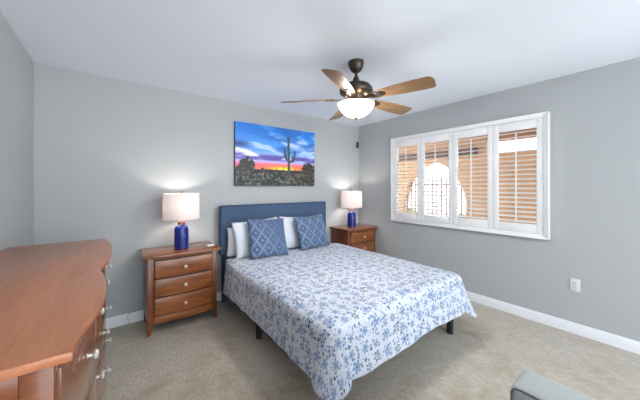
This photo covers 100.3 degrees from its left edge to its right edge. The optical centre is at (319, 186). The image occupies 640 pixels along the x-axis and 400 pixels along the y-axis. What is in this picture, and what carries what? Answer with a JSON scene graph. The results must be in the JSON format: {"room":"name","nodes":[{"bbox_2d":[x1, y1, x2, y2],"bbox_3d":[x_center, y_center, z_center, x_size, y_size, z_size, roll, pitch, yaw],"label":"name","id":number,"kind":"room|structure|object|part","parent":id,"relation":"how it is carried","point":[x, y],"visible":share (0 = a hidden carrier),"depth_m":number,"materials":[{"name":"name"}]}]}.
{"room":"bedroom","nodes":[
{"label":"bedroom","id":0,"kind":"room"},
{"bbox_2d":[0,11,33,250],"bbox_3d":[-0.574,0.152,-0.247,0.120,2.440,6.310,0,0,-38],"label":"wall","id":1,"kind":"structure","parent":0,"point":[16,65],"depth_m":1.85,"materials":[{"name":"paint"}]},
{"bbox_2d":[34,63,358,317],"bbox_3d":[-0.928,0.152,3.540,4.185,2.440,0.120,0,0,-38],"label":"wall","id":2,"kind":"structure","parent":0,"point":[107,150],"depth_m":2.74,"materials":[{"name":"paint"}]},
{"bbox_2d":[106,291,221,328],"bbox_3d":[-0.879,1.322,3.493,3.965,0.100,0.015,0,0,-38],"label":"baseboard","id":3,"kind":"structure","parent":2,"relation":"attached to","point":[120,320],"depth_m":2.67,"materials":[{"name":"paint"}]},
{"bbox_2d":[234,121,314,185],"bbox_3d":[-0.579,-0.418,3.703,1.223,0.805,0.037,0,0,-38],"label":"print","id":4,"kind":"object","parent":2,"relation":"attached to","point":[264,155],"visible":1,"depth_m":3.63},
{"bbox_2d":[0,0,639,125],"bbox_3d":[0.999,-1.118,1.042,4.185,0.100,6.430,0,0,-38],"label":"ceiling","id":5,"kind":"structure","parent":0,"point":[260,53],"depth_m":2.00,"materials":[{"name":"paint"}]},
{"bbox_2d":[281,58,435,119],"bbox_3d":[0.343,-0.820,2.287,1.230,0.496,1.250,0,0,-38],"label":"ceiling fan","id":6,"kind":"object","parent":5,"relation":"hanging from","point":[357,93],"visible":1,"depth_m":2.17,"materials":[{"name":"brown wood"}]},
{"bbox_3d":[-0.109,-0.744,2.313,0.467,0.006,0.140,-2,15,4],"label":"blade","id":7,"kind":"part","parent":6,"relation":"part of","materials":[{"name":"brown wood"}]},
{"bbox_3d":[0.209,-0.744,2.688,0.140,0.006,0.467,-15,2,-14],"label":"blade","id":8,"kind":"part","parent":6,"relation":"part of","materials":[{"name":"brown wood"}]},
{"bbox_3d":[0.149,-0.744,1.894,0.140,0.006,0.467,16,8,21],"label":"blade","id":9,"kind":"part","parent":6,"relation":"part of","materials":[{"name":"brown wood"}]},
{"bbox_3d":[0.308,-0.653,2.281,0.302,0.113,0.302,0,0,-38],"label":"lamp shade","id":10,"kind":"part","parent":6,"relation":"part of","materials":[{"name":"white glass"}]},
{"bbox_3d":[0.308,-0.711,2.281,0.312,0.014,0.312,0,0,-38],"label":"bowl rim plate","id":11,"kind":"part","parent":6,"relation":"part of","materials":[{"name":"white glass"}]},
{"bbox_3d":[0.664,-0.744,2.501,0.467,0.006,0.140,2,-16,-32],"label":"blade","id":12,"kind":"part","parent":6,"relation":"part of","materials":[{"name":"brown wood"}]},
{"bbox_3d":[0.627,-0.744,2.010,0.467,0.006,0.140,2,-14,40],"label":"blade","id":13,"kind":"part","parent":6,"relation":"part of","materials":[{"name":"brown wood"}]},
{"bbox_2d":[105,299,639,399],"bbox_3d":[0.999,1.422,1.042,4.185,0.100,6.430,0,0,-38],"label":"floor","id":14,"kind":"structure","parent":0,"point":[200,356],"depth_m":2.09,"materials":[{"name":"carpet"}]},
{"bbox_2d":[0,239,111,399],"bbox_3d":[-1.218,0.872,1.144,0.513,1.000,1.657,0,0,-38],"label":"dresser","id":15,"kind":"object","parent":14,"relation":"on","point":[53,331],"visible":1,"depth_m":0.82,"materials":[{"name":"brown wood"}]},
{"bbox_3d":[-0.771,0.838,0.489,0.410,0.868,0.016,0,0,-38],"label":"frame","id":16,"kind":"part","parent":15,"relation":"part of","materials":[{"name":"brown wood"}]},
{"bbox_3d":[-0.828,0.537,0.932,0.070,0.200,0.697,0,0,-38],"label":"drawer","id":17,"kind":"part","parent":15,"relation":"part of","materials":[{"name":"brown wood"}]},
{"bbox_3d":[-0.823,0.758,0.935,0.060,0.228,0.698,0,0,-36],"label":"drawer","id":18,"kind":"part","parent":15,"relation":"part of","materials":[{"name":"brown wood"}]},
{"bbox_3d":[-0.694,0.512,0.816,0.029,0.029,0.029,0,0,-38],"label":"knob","id":19,"kind":"part","parent":15,"relation":"part of","materials":[{"name":"grey metal"}]},
{"bbox_3d":[-0.903,0.777,1.097,0.029,0.029,0.029,0,0,-38],"label":"knob","id":20,"kind":"part","parent":15,"relation":"part of","materials":[{"name":"grey metal"}]},
{"bbox_3d":[-1.282,0.976,1.549,0.061,0.193,0.802,0,0,-38],"label":"drawer","id":21,"kind":"part","parent":15,"relation":"part of","materials":[{"name":"brown wood"}]},
{"bbox_3d":[-1.280,0.758,1.550,0.055,0.228,0.802,0,0,-37],"label":"drawer","id":22,"kind":"part","parent":15,"relation":"part of","materials":[{"name":"brown wood"}]},
{"bbox_3d":[-1.280,0.537,1.550,0.055,0.200,0.802,0,0,-37],"label":"drawer","id":23,"kind":"part","parent":15,"relation":"part of","materials":[{"name":"brown wood"}]},
{"bbox_3d":[-1.280,1.145,1.550,0.055,0.133,0.802,0,0,-37],"label":"drawer","id":24,"kind":"part","parent":15,"relation":"part of","materials":[{"name":"brown wood"}]},
{"bbox_2d":[140,241,220,336],"bbox_3d":[-1.432,1.002,2.756,0.685,0.740,0.456,0,0,-38],"label":"nightstand","id":25,"kind":"object","parent":14,"relation":"on","point":[178,283],"visible":1,"depth_m":2.59,"materials":[{"name":"brown wood"}]},
{"bbox_3d":[-1.698,0.961,2.611,0.016,0.602,0.350,0,0,-38],"label":"panel","id":26,"kind":"part","parent":25,"relation":"part of","materials":[{"name":"brown wood"}]},
{"bbox_3d":[-1.570,1.016,2.469,0.055,0.712,0.040,0,0,-38],"label":"leg","id":27,"kind":"part","parent":25,"relation":"part of","materials":[{"name":"brown wood"}]},
{"bbox_2d":[162,191,199,248],"bbox_3d":[-1.434,0.338,2.764,0.344,0.588,0.344,0,0,-38],"label":"table lamp","id":28,"kind":"object","parent":25,"relation":"on","point":[181,206],"visible":1,"depth_m":2.66,"materials":[{"name":"fabric"}]},
{"bbox_3d":[-1.434,0.197,2.764,0.344,0.260,0.344,0,0,-38],"label":"lamp shade","id":29,"kind":"part","parent":28,"relation":"part of","materials":[{"name":"white fabric"}]},
{"bbox_3d":[-1.328,0.670,2.622,0.511,0.019,0.040,0,0,-38],"label":"rail","id":30,"kind":"part","parent":25,"relation":"part of","materials":[{"name":"brown wood"}]},
{"bbox_3d":[-1.324,1.117,2.616,0.499,0.161,0.039,0,0,-38],"label":"drawer","id":31,"kind":"part","parent":25,"relation":"part of","materials":[{"name":"brown wood"}]},
{"bbox_3d":[-1.324,0.943,2.616,0.499,0.161,0.039,0,0,-38],"label":"drawer","id":32,"kind":"part","parent":25,"relation":"part of","materials":[{"name":"brown wood"}]},
{"bbox_3d":[-1.324,0.768,2.616,0.499,0.161,0.039,0,0,-38],"label":"drawer","id":33,"kind":"part","parent":25,"relation":"part of","materials":[{"name":"brown wood"}]},
{"bbox_3d":[-1.328,1.240,2.622,0.511,0.065,0.040,0,0,-38],"label":"rail","id":34,"kind":"part","parent":25,"relation":"part of","materials":[{"name":"brown wood"}]},
{"bbox_3d":[-1.119,1.016,2.817,0.055,0.712,0.040,0,0,-38],"label":"leg","id":35,"kind":"part","parent":25,"relation":"part of","materials":[{"name":"brown wood"}]},
{"bbox_2d":[219,201,453,357],"bbox_3d":[0.049,0.797,2.855,1.587,1.150,2.062,0,0,-38],"label":"bed","id":36,"kind":"object","parent":14,"relation":"on","point":[228,214],"visible":0.2,"depth_m":3.32,"materials":[{"name":"blue fabric"}]},
{"bbox_3d":[-1.133,1.089,3.196,0.070,0.566,0.055,0,0,-38],"label":"headboard leg","id":37,"kind":"part","parent":36,"relation":"part of","materials":[{"name":"blue fabric"}]},
{"bbox_3d":[0.076,1.145,2.828,1.545,0.215,1.985,0,0,-38],"label":"rail","id":38,"kind":"part","parent":36,"relation":"part of","materials":[{"name":"blue fabric"}]},
{"bbox_3d":[-0.553,1.312,2.428,0.062,0.121,0.062,0,0,-38],"label":"leg","id":39,"kind":"part","parent":36,"relation":"part of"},
{"bbox_2d":[225,247,300,265],"bbox_3d":[0.074,0.970,2.831,1.521,0.265,1.968,0,0,-38],"label":"mattress","id":40,"kind":"object","parent":36,"relation":"on","point":[229,259],"visible":0.11,"depth_m":3.13,"materials":[{"name":"white fabric"}]},
{"bbox_2d":[226,228,235,256],"bbox_3d":[-0.847,0.654,3.284,0.609,0.361,0.138,0,0,-33],"label":"bed pillow","id":41,"kind":"object","parent":40,"relation":"on","point":[231,251],"visible":0.18,"depth_m":3.10,"materials":[{"name":"white fabric"}]},
{"bbox_2d":[231,217,276,258],"bbox_3d":[-0.749,0.605,3.221,0.615,0.451,0.160,0,0,-41],"label":"bed pillow","id":42,"kind":"object","parent":40,"relation":"on","point":[240,229],"visible":0.32,"depth_m":3.06,"materials":[{"name":"white fabric"}]},
{"bbox_2d":[279,217,300,248],"bbox_3d":[-0.286,0.610,3.620,0.612,0.454,0.156,0,0,-32],"label":"bed pillow","id":43,"kind":"object","parent":40,"relation":"on","point":[291,234],"visible":0.35,"depth_m":3.50,"materials":[{"name":"white fabric"}]},
{"bbox_2d":[223,243,476,399],"bbox_3d":[0.212,1.002,2.681,1.801,0.409,1.877,0,0,-38],"label":"quilt","id":44,"kind":"object","parent":40,"relation":"on","point":[339,312],"visible":0.98,"depth_m":2.02,"materials":[{"name":"fabric"}]},
{"bbox_2d":[247,218,288,259],"bbox_3d":[-0.608,0.591,3.129,0.481,0.442,0.206,0,0,-33],"label":"throw pillow","id":45,"kind":"object","parent":44,"relation":"on","point":[267,238],"visible":0.99,"depth_m":3.07,"materials":[{"name":"blue fabric"}]},
{"bbox_2d":[293,214,329,250],"bbox_3d":[-0.105,0.591,3.558,0.497,0.424,0.201,0,0,-42],"label":"throw pillow","id":46,"kind":"object","parent":44,"relation":"on","point":[311,230],"visible":1,"depth_m":3.49,"materials":[{"name":"blue fabric"}]},
{"bbox_3d":[-0.558,0.514,3.641,1.587,0.585,0.077,0,0,-38],"label":"headboard","id":47,"kind":"part","parent":36,"relation":"part of","materials":[{"name":"blue fabric"}]},
{"bbox_3d":[1.222,1.276,2.509,0.066,0.191,0.066,0,0,-38],"label":"leg","id":48,"kind":"part","parent":36,"relation":"part of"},
{"bbox_2d":[329,223,377,251],"bbox_3d":[0.560,1.002,4.293,0.685,0.740,0.456,0,0,-38],"label":"nightstand","id":49,"kind":"object","parent":14,"relation":"on","point":[361,236],"visible":0.53,"depth_m":4.14,"materials":[{"name":"brown wood"}]},
{"bbox_3d":[0.294,0.961,4.148,0.016,0.602,0.350,0,0,-38],"label":"panel","id":50,"kind":"part","parent":49,"relation":"part of","materials":[{"name":"brown wood"}]},
{"bbox_3d":[0.422,1.016,4.006,0.055,0.712,0.040,0,0,-38],"label":"leg","id":51,"kind":"part","parent":49,"relation":"part of","materials":[{"name":"brown wood"}]},
{"bbox_2d":[341,190,361,226],"bbox_3d":[0.507,0.338,4.287,0.344,0.588,0.344,0,0,-38],"label":"table lamp","id":52,"kind":"object","parent":49,"relation":"on","point":[351,199],"visible":1,"depth_m":4.16,"materials":[{"name":"fabric"}]},
{"bbox_3d":[0.507,0.197,4.287,0.344,0.260,0.344,0,0,-38],"label":"lamp shade","id":53,"kind":"part","parent":52,"relation":"part of","materials":[{"name":"white fabric"}]},
{"bbox_3d":[0.668,0.943,4.153,0.499,0.161,0.039,0,0,-38],"label":"drawer","id":54,"kind":"part","parent":49,"relation":"part of","materials":[{"name":"brown wood"}]},
{"bbox_3d":[0.668,0.768,4.153,0.499,0.161,0.039,0,0,-38],"label":"drawer","id":55,"kind":"part","parent":49,"relation":"part of","materials":[{"name":"brown wood"}]},
{"bbox_2d":[510,370,595,399],"bbox_3d":[0.799,0.942,0.520,0.920,0.860,0.908,0,0,-38],"label":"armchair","id":56,"kind":"object","parent":14,"relation":"on","point":[530,385],"visible":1,"depth_m":1.02,"materials":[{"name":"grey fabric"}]},
{"bbox_2d":[359,57,639,341],"bbox_3d":[2.164,0.152,2.876,0.100,2.440,4.710,0,0,-38],"label":"wall","id":57,"kind":"structure","parent":0,"point":[594,240],"depth_m":2.57,"materials":[{"name":"paint"}]},
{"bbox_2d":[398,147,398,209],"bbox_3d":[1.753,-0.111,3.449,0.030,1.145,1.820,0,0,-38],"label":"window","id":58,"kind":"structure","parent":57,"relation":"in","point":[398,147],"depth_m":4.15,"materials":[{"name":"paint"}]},
{"bbox_2d":[391,111,549,239],"bbox_3d":[1.680,-0.112,3.368,0.064,1.263,1.890,0,0,-38],"label":"plantation shutters","id":59,"kind":"object","parent":57,"relation":"attached to","point":[541,121],"visible":1,"depth_m":3.11,"materials":[{"name":"paint"}]},
{"bbox_3d":[1.248,-0.104,3.882,0.008,0.933,0.012,0,0,-38],"label":"tilt rod","id":60,"kind":"part","parent":59,"relation":"part of","materials":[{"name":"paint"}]},
{"bbox_3d":[1.272,-0.112,3.901,0.028,1.163,0.444,0,0,-38],"label":"panel","id":61,"kind":"part","parent":59,"relation":"part of","materials":[{"name":"paint"}]},
{"bbox_3d":[1.522,-0.104,3.528,0.008,0.933,0.012,0,0,-38],"label":"tilt rod","id":62,"kind":"part","parent":59,"relation":"part of","materials":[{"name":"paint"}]},
{"bbox_3d":[1.546,-0.112,3.546,0.028,1.163,0.444,0,0,-38],"label":"panel","id":63,"kind":"part","parent":59,"relation":"part of","materials":[{"name":"paint"}]},
{"bbox_3d":[1.795,-0.104,3.174,0.008,0.933,0.012,0,0,-38],"label":"tilt rod","id":64,"kind":"part","parent":59,"relation":"part of","materials":[{"name":"paint"}]},
{"bbox_3d":[1.819,-0.112,3.192,0.028,1.163,0.444,0,0,-38],"label":"panel","id":65,"kind":"part","parent":59,"relation":"part of","materials":[{"name":"paint"}]},
{"bbox_3d":[2.068,-0.104,2.820,0.008,0.933,0.012,0,0,-38],"label":"tilt rod","id":66,"kind":"part","parent":59,"relation":"part of","materials":[{"name":"paint"}]},
{"bbox_3d":[2.092,-0.112,2.838,0.028,1.163,0.444,0,0,-38],"label":"panel","id":67,"kind":"part","parent":59,"relation":"part of","materials":[{"name":"paint"}]},
{"bbox_2d":[466,291,639,354],"bbox_3d":[2.123,1.322,2.835,0.015,0.100,4.695,0,0,-38],"label":"baseboard","id":68,"kind":"structure","parent":57,"relation":"attached to","point":[614,340],"depth_m":2.56,"materials":[{"name":"paint"}]},
{"bbox_2d":[570,278,579,291],"bbox_3d":[2.385,0.918,2.499,0.009,0.116,0.072,0,0,-38],"label":"wall outlet","id":69,"kind":"object","parent":57,"relation":"attached to","point":[574,283],"visible":1,"depth_m":2.50,"materials":[{"name":"plastic"}]},
{"label":"outside","id":70,"kind":"structure","parent":0,"visible":0},
{"bbox_2d":[414,209,465,216],"bbox_3d":[6.167,1.487,9.810,10.250,0.170,24.000,0,0,-38],"label":"gravel yard","id":71,"kind":"structure","parent":70,"point":[414,209],"depth_m":14.68,"materials":[{"name":"white gravel"}]},
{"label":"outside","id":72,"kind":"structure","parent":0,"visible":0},
{"bbox_3d":[2.448,1.442,4.415,2.230,0.100,8.000,0,0,-38],"label":"patio slab","id":73,"kind":"object","parent":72,"visible":0},
{"bbox_2d":[399,135,536,224],"bbox_3d":[2.968,0.072,5.321,0.200,2.640,7.200,0,0,-38],"label":"wall","id":74,"kind":"structure","parent":73,"relation":"on","point":[478,139],"depth_m":5.01,"materials":[{"name":"beige paint"}]},
{"bbox_2d":[407,177,467,217],"bbox_3d":[2.528,0.572,5.891,0.030,1.599,1.420,0,0,-38],"label":"iron gate","id":75,"kind":"object","parent":74,"relation":"attached to","point":[441,177],"visible":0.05,"depth_m":5.84,"materials":[{"name":"white metal"}]},
{"bbox_3d":[2.528,-0.043,5.891,0.030,0.030,1.420,0,0,-38],"label":"gate rail","id":76,"kind":"part","parent":75,"relation":"part of","materials":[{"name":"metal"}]},
{"bbox_2d":[399,147,477,160],"bbox_3d":[2.329,-0.683,5.902,0.099,0.130,2.100,0,0,-38],"label":"lintel beam","id":77,"kind":"structure","parent":74,"relation":"attached to","point":[474,148],"depth_m":5.59,"materials":[{"name":"brown wood"}]},
{"bbox_3d":[4.988,-0.728,2.661,0.110,0.200,0.120,0,0,-38],"label":"post","id":78,"kind":"object","parent":74,"relation":"on","visible":0},
{"bbox_2d":[486,128,536,142],"bbox_3d":[4.143,-1.038,3.733,0.160,0.420,3.250,0,0,-38],"label":"header beam","id":79,"kind":"structure","parent":78,"relation":"on","point":[531,132],"depth_m":4.58,"materials":[{"name":"brown wood"}]}
]}

